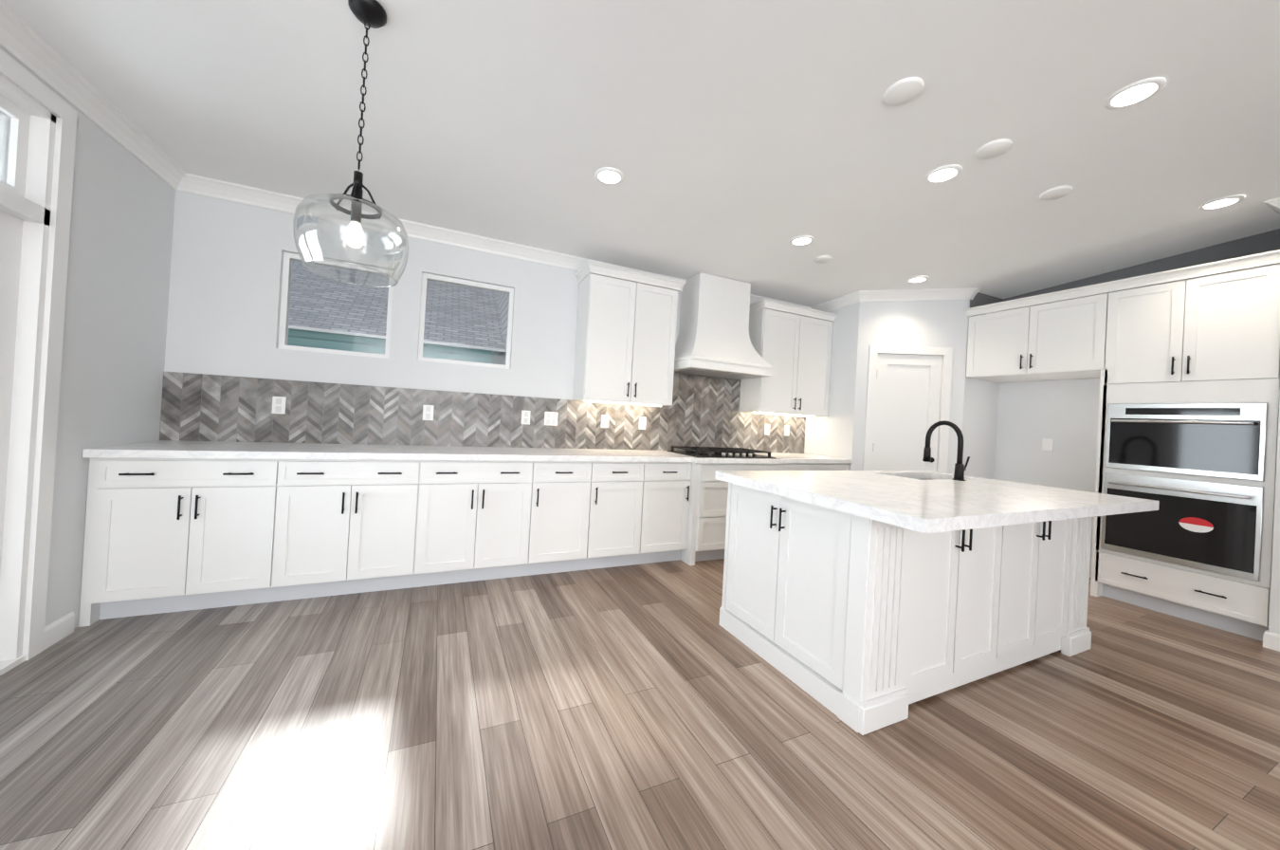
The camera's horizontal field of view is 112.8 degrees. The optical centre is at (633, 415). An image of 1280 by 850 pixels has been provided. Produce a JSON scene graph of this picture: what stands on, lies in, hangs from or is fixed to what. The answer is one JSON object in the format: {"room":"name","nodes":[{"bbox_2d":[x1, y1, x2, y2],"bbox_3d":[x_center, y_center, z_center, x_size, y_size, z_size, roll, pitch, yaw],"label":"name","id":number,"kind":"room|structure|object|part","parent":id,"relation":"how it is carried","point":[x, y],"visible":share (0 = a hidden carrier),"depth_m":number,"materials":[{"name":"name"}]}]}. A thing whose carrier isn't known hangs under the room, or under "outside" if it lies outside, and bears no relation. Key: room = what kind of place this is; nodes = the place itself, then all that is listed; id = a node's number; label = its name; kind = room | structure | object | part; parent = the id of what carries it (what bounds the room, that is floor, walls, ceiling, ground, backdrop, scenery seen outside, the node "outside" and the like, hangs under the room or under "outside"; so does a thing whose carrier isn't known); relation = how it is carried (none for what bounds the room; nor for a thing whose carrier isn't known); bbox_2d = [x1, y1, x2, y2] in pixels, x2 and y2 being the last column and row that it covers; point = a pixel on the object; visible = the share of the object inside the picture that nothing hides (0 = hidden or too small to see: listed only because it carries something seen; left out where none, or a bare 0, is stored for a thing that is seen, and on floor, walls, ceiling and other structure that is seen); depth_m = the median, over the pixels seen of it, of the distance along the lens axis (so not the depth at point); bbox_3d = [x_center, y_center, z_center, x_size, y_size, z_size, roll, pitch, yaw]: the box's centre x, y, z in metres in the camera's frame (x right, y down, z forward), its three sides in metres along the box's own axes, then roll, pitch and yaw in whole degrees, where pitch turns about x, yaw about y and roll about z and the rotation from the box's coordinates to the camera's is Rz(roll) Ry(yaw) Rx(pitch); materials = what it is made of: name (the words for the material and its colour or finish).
{"room":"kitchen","nodes":[
{"label":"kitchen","id":0,"kind":"room"},
{"bbox_2d":[0,46,175,628],"bbox_3d":[-1.203,-0.479,-1.395,0.150,3.250,9.300,3,0,-24],"label":"wall","id":1,"kind":"structure","parent":0,"point":[118,289],"depth_m":2.21,"materials":[{"name":"grey paint"}]},
{"bbox_2d":[0,93,30,577],"bbox_3d":[-2.300,-0.109,1.011,0.110,2.360,1.815,3,0,-24],"label":"patio door","id":2,"kind":"structure","parent":1,"relation":"in","point":[14,124],"depth_m":1.80,"materials":[{"name":"glass"}]},
{"bbox_2d":[0,49,77,675],"bbox_3d":[-2.308,-0.149,1.007,0.168,2.500,2.035,3,0,-24],"label":"door frame","id":3,"kind":"structure","parent":1,"relation":"attached to","point":[42,209],"depth_m":1.86,"materials":[{"name":"white wood"}]},
{"bbox_2d":[0,1,189,192],"bbox_3d":[-1.049,-1.422,-1.342,0.075,0.099,9.000,3,0,-24],"label":"crown molding","id":4,"kind":"structure","parent":1,"relation":"attached to","point":[21,42],"depth_m":1.96,"materials":[{"name":"white wood"}]},
{"bbox_2d":[164,190,681,399],"bbox_3d":[0.251,-0.364,4.295,7.220,3.250,0.153,3,0,-24],"label":"wall","id":5,"kind":"structure","parent":0,"point":[225,290],"depth_m":3.07,"materials":[{"name":"grey paint"}]},
{"bbox_2d":[277,252,394,358],"bbox_3d":[-2.192,-0.795,3.177,0.690,0.690,0.060,3,0,-24],"label":"window","id":6,"kind":"structure","parent":5,"relation":"in","point":[288,259],"depth_m":3.11,"materials":[{"name":"white plastic"}]},
{"bbox_2d":[417,273,513,368],"bbox_3d":[-1.382,-0.764,3.546,0.710,0.700,0.060,3,0,-24],"label":"window","id":7,"kind":"structure","parent":5,"relation":"in","point":[426,277],"depth_m":3.52,"materials":[{"name":"white plastic"}]},
{"bbox_2d":[159,370,805,453],"bbox_3d":[-0.486,-0.119,3.877,5.560,0.846,0.012,3,0,-24],"label":"tile backsplash","id":8,"kind":"structure","parent":5,"relation":"attached to","point":[702,411],"depth_m":3.42,"materials":[{"name":"tile"}]},
{"bbox_2d":[271,396,286,413],"bbox_3d":[-2.471,-0.071,2.963,0.075,0.120,0.009,3,0,-24],"label":"outlet","id":9,"kind":"object","parent":8,"relation":"attached to","point":[279,407],"depth_m":2.96,"materials":[{"name":"white plastic"}]},
{"bbox_2d":[422,404,434,420],"bbox_3d":[-1.617,-0.022,3.353,0.075,0.120,0.009,3,0,-24],"label":"outlet","id":10,"kind":"object","parent":8,"relation":"attached to","point":[428,410],"depth_m":3.35,"materials":[{"name":"white plastic"}]},
{"bbox_2d":[521,410,530,424],"bbox_3d":[-0.926,0.017,3.668,0.075,0.120,0.009,3,0,-24],"label":"outlet","id":11,"kind":"object","parent":8,"relation":"attached to","point":[525,414],"depth_m":3.66,"materials":[{"name":"white plastic"}]},
{"bbox_2d":[544,411,558,425],"bbox_3d":[-0.726,0.029,3.759,0.120,0.120,0.009,3,0,-24],"label":"outlet","id":12,"kind":"object","parent":8,"relation":"attached to","point":[550,417],"depth_m":3.76,"materials":[{"name":"white plastic"}]},
{"bbox_2d":[601,414,608,427],"bbox_3d":[-0.263,0.056,3.970,0.075,0.120,0.009,3,0,-24],"label":"outlet","id":13,"kind":"object","parent":8,"relation":"attached to","point":[604,418],"depth_m":3.96,"materials":[{"name":"white plastic"}]},
{"bbox_2d":[639,416,646,429],"bbox_3d":[0.091,0.076,4.132,0.075,0.120,0.009,3,0,-24],"label":"outlet","id":14,"kind":"object","parent":8,"relation":"attached to","point":[642,420],"depth_m":4.13,"materials":[{"name":"white plastic"}]},
{"bbox_2d":[764,423,769,434],"bbox_3d":[1.509,0.157,4.778,0.075,0.120,0.009,3,0,-24],"label":"outlet","id":15,"kind":"object","parent":8,"relation":"attached to","point":[767,426],"depth_m":4.77,"materials":[{"name":"white plastic"}]},
{"bbox_2d":[784,424,789,435],"bbox_3d":[1.772,0.173,4.898,0.075,0.120,0.009,3,0,-24],"label":"outlet","id":16,"kind":"object","parent":8,"relation":"attached to","point":[786,427],"depth_m":4.89,"materials":[{"name":"white plastic"}]},
{"bbox_2d":[185,173,811,308],"bbox_3d":[-0.365,-1.352,3.875,5.470,0.099,0.075,3,0,-24],"label":"crown molding","id":17,"kind":"structure","parent":5,"relation":"attached to","point":[199,185],"depth_m":3.28,"materials":[{"name":"white wood"}]},
{"bbox_2d":[572,260,685,406],"bbox_3d":[-0.055,-0.676,3.861,0.938,1.147,0.373,3,0,-24],"label":"upper cabinet","id":18,"kind":"object","parent":5,"relation":"attached to","point":[626,337],"visible":1,"depth_m":3.72,"materials":[{"name":"white paint"}]},
{"bbox_2d":[674,272,775,379],"bbox_3d":[0.855,-0.869,4.186,0.970,0.934,0.530,3,0,-24],"label":"range hood","id":19,"kind":"object","parent":5,"relation":"attached to","point":[713,338],"visible":0.92,"depth_m":4.09,"materials":[{"name":"white paint"}]},
{"bbox_2d":[739,298,837,417],"bbox_3d":[1.701,-0.575,4.662,1.067,1.147,0.373,3,0,-24],"label":"upper cabinet","id":20,"kind":"object","parent":5,"relation":"attached to","point":[792,343],"visible":0.98,"depth_m":4.51,"materials":[{"name":"white paint"}]},
{"bbox_2d":[0,558,1279,849],"bbox_3d":[3.317,1.458,0.698,10.300,0.100,9.300,3,0,-24],"label":"floor","id":21,"kind":"structure","parent":0,"point":[647,706],"depth_m":1.63,"materials":[{"name":"brown wood"}]},
{"bbox_2d":[78,457,704,626],"bbox_3d":[-1.250,0.738,3.163,3.667,0.870,0.703,3,0,-24],"label":"base cabinet","id":22,"kind":"object","parent":21,"relation":"on","point":[165,535],"depth_m":2.65,"materials":[{"name":"white paint"}]},
{"bbox_2d":[82,439,851,463],"bbox_3d":[-0.361,0.332,3.546,5.555,0.044,0.728,3,0,-24],"label":"countertop","id":23,"kind":"structure","parent":22,"relation":"on","point":[193,449],"depth_m":2.86,"materials":[{"name":"white stone"}]},
{"bbox_2d":[667,445,776,457],"bbox_3d":[0.839,0.350,4.066,0.876,0.057,0.540,3,0,-24],"label":"gas cooktop","id":24,"kind":"object","parent":23,"relation":"in","point":[722,452],"visible":1,"depth_m":3.94,"materials":[{"name":"black metal"}]},
{"bbox_2d":[700,463,780,560],"bbox_3d":[0.797,0.856,4.096,0.838,0.870,0.703,3,0,-24],"label":"base cabinet","id":25,"kind":"object","parent":21,"relation":"on","point":[713,512],"depth_m":3.69,"materials":[{"name":"white paint"}]},
{"bbox_2d":[780,462,849,470],"bbox_3d":[1.655,0.905,4.488,1.051,0.870,0.703,3,0,-24],"label":"base cabinet","id":26,"kind":"object","parent":21,"relation":"on","point":[788,466],"depth_m":4.25,"materials":[{"name":"white paint"}]},
{"bbox_2d":[715,470,1159,734],"bbox_3d":[1.670,0.866,2.465,2.050,0.925,1.240,3,0,-24],"label":"kitchen island","id":27,"kind":"object","parent":21,"relation":"on","point":[862,625],"depth_m":2.04,"materials":[{"name":"white paint"}]},
{"bbox_3d":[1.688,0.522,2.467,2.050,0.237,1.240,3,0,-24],"label":"kitchen island top","id":28,"kind":"part","parent":27,"relation":"part of","materials":[{"name":"white stone"}]},
{"bbox_2d":[922,420,969,480],"bbox_3d":[2.173,0.235,2.944,0.127,0.396,0.269,3,0,-24],"label":"gooseneck faucet","id":29,"kind":"object","parent":27,"relation":"on","point":[960,469],"visible":1,"depth_m":2.85,"materials":[{"name":"black metal"}]},
{"bbox_2d":[1090,249,1279,640],"bbox_3d":[4.178,0.213,3.156,0.662,2.510,0.850,3,0,-24],"label":"tall cabinet","id":30,"kind":"object","parent":21,"relation":"on","point":[1182,364],"depth_m":2.99,"materials":[{"name":"white paint"}]},
{"bbox_2d":[1262,629,1279,650],"bbox_3d":[4.259,1.422,2.791,0.636,0.100,0.031,3,0,-24],"label":"baseboard","id":31,"kind":"structure","parent":21,"relation":"on","point":[1270,640],"depth_m":2.65,"materials":[{"name":"white wood"}]},
{"bbox_2d":[0,0,1279,306],"bbox_3d":[3.490,-1.718,0.718,10.300,1.022,9.300,3,0,-24],"label":"ceiling","id":32,"kind":"structure","parent":0,"point":[743,140],"depth_m":2.08,"materials":[{"name":"white paint"}]},
{"bbox_2d":[292,0,408,287],"bbox_3d":[-0.986,-0.989,1.536,0.348,0.968,0.348,3,0,-24],"label":"pendant light","id":33,"kind":"object","parent":32,"relation":"hanging from","point":[371,13],"visible":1,"depth_m":1.52,"materials":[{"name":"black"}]},
{"bbox_2d":[594,166,623,184],"bbox_3d":[-0.143,-1.425,2.538,0.175,0.014,0.175,3,0,-33],"label":"recessed light","id":34,"kind":"object","parent":32,"relation":"in","point":[609,175],"depth_m":2.52,"materials":[{"name":"white plastic"}]},
{"bbox_2d":[789,235,814,245],"bbox_3d":[1.316,-1.360,3.315,0.175,0.014,0.175,3,0,-33],"label":"recessed light","id":35,"kind":"object","parent":32,"relation":"in","point":[801,240],"depth_m":3.30,"materials":[{"name":"white plastic"}]},
{"bbox_2d":[906,275,928,282],"bbox_3d":[2.714,-1.295,4.058,0.175,0.014,0.175,3,0,42],"label":"recessed light","id":36,"kind":"object","parent":32,"relation":"in","point":[917,279],"depth_m":4.04,"materials":[{"name":"white plastic"}]},
{"bbox_2d":[813,76,1073,263],"bbox_3d":[1.615,-1.382,2.846,1.760,0.097,1.587,3,0,-24],"label":"ceiling speaker","id":37,"kind":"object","parent":32,"relation":"attached to","point":[910,88],"depth_m":2.16,"materials":[{"name":"white plastic"}]},
{"bbox_2d":[924,164,962,182],"bbox_3d":[1.784,-1.386,2.449,0.175,0.014,0.175,3,0,-30],"label":"recessed light","id":38,"kind":"object","parent":32,"relation":"in","point":[942,173],"depth_m":2.44,"materials":[{"name":"white plastic"}]},
{"bbox_2d":[1103,76,1166,109],"bbox_3d":[2.191,-1.404,1.860,0.175,0.014,0.175,3,0,42],"label":"recessed light","id":39,"kind":"object","parent":32,"relation":"in","point":[1136,93],"depth_m":1.85,"materials":[{"name":"white plastic"}]},
{"bbox_2d":[1197,194,1243,209],"bbox_3d":[3.769,-1.362,2.727,0.175,0.014,0.175,3,0,-33],"label":"recessed light","id":40,"kind":"object","parent":32,"relation":"in","point":[1229,200],"depth_m":2.71,"materials":[{"name":"white plastic"}]},
{"bbox_2d":[1263,197,1279,215],"bbox_3d":[4.246,-1.323,2.767,0.425,0.110,0.090,3,0,-24],"label":"crown molding","id":41,"kind":"structure","parent":32,"relation":"attached to","point":[1274,204],"depth_m":2.71,"materials":[{"name":"white wood"}]},
{"bbox_2d":[804,299,998,478],"bbox_3d":[2.988,-0.212,4.803,1.510,3.250,1.200,3,0,-24],"label":"wall","id":42,"kind":"structure","parent":0,"point":[859,328],"depth_m":4.43,"materials":[{"name":"grey paint"}]},
{"bbox_2d":[811,290,864,311],"bbox_3d":[2.234,-1.225,4.670,0.075,0.139,0.602,3,0,-24],"label":"crown molding","id":43,"kind":"structure","parent":42,"relation":"attached to","point":[858,296],"depth_m":4.60,"materials":[{"name":"white wood"}]},
{"bbox_2d":[872,353,942,471],"bbox_3d":[2.803,0.382,4.396,0.558,2.019,0.373,3,0,-24],"label":"pantry door","id":44,"kind":"structure","parent":42,"relation":"in","point":[907,400],"depth_m":4.40,"materials":[{"name":"white wood"}]},
{"bbox_2d":[862,345,952,473],"bbox_3d":[2.806,0.346,4.417,0.796,2.112,0.117,3,0,7],"label":"door frame","id":45,"kind":"structure","parent":42,"relation":"attached to","point":[946,353],"depth_m":4.36,"materials":[{"name":"white wood"}]},
{"bbox_2d":[864,287,980,301],"bbox_3d":[2.943,-1.231,4.365,0.920,0.145,0.625,3,0,-24],"label":"crown molding","id":46,"kind":"structure","parent":42,"relation":"attached to","point":[960,293],"depth_m":4.34,"materials":[{"name":"white wood"}]},
{"bbox_2d":[962,283,1098,382],"bbox_3d":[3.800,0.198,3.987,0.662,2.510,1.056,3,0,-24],"label":"upper cabinet","id":47,"kind":"object","parent":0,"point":[1051,336],"depth_m":3.83,"materials":[{"name":"white paint"}]},
{"bbox_2d":[1042,438,1053,451],"bbox_3d":[4.073,0.290,4.174,0.007,0.120,0.080,3,0,-24],"label":"outlet","id":48,"kind":"object","parent":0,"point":[1048,444],"depth_m":4.17,"materials":[{"name":"white plastic"}]},
{"bbox_2d":[969,228,1279,577],"bbox_3d":[3.869,-0.168,4.144,0.750,3.250,3.130,3,0,-24],"label":"wall","id":49,"kind":"structure","parent":0,"point":[1063,414],"depth_m":4.09,"materials":[{"name":"grey paint"}]},
{"bbox_2d":[1268,391,1279,634],"bbox_3d":[5.796,-0.067,3.381,3.730,3.250,0.148,3,0,-24],"label":"wall column","id":50,"kind":"structure","parent":0,"point":[1274,616],"depth_m":2.66,"materials":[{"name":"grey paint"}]},
{"label":"outside","id":51,"kind":"structure","parent":0,"visible":0},
{"bbox_2d":[287,260,508,365],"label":"windows","id":52,"kind":"structure","parent":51,"point":[454,312],"depth_m":6.78,"materials":[{"name":"glass"}]}
]}

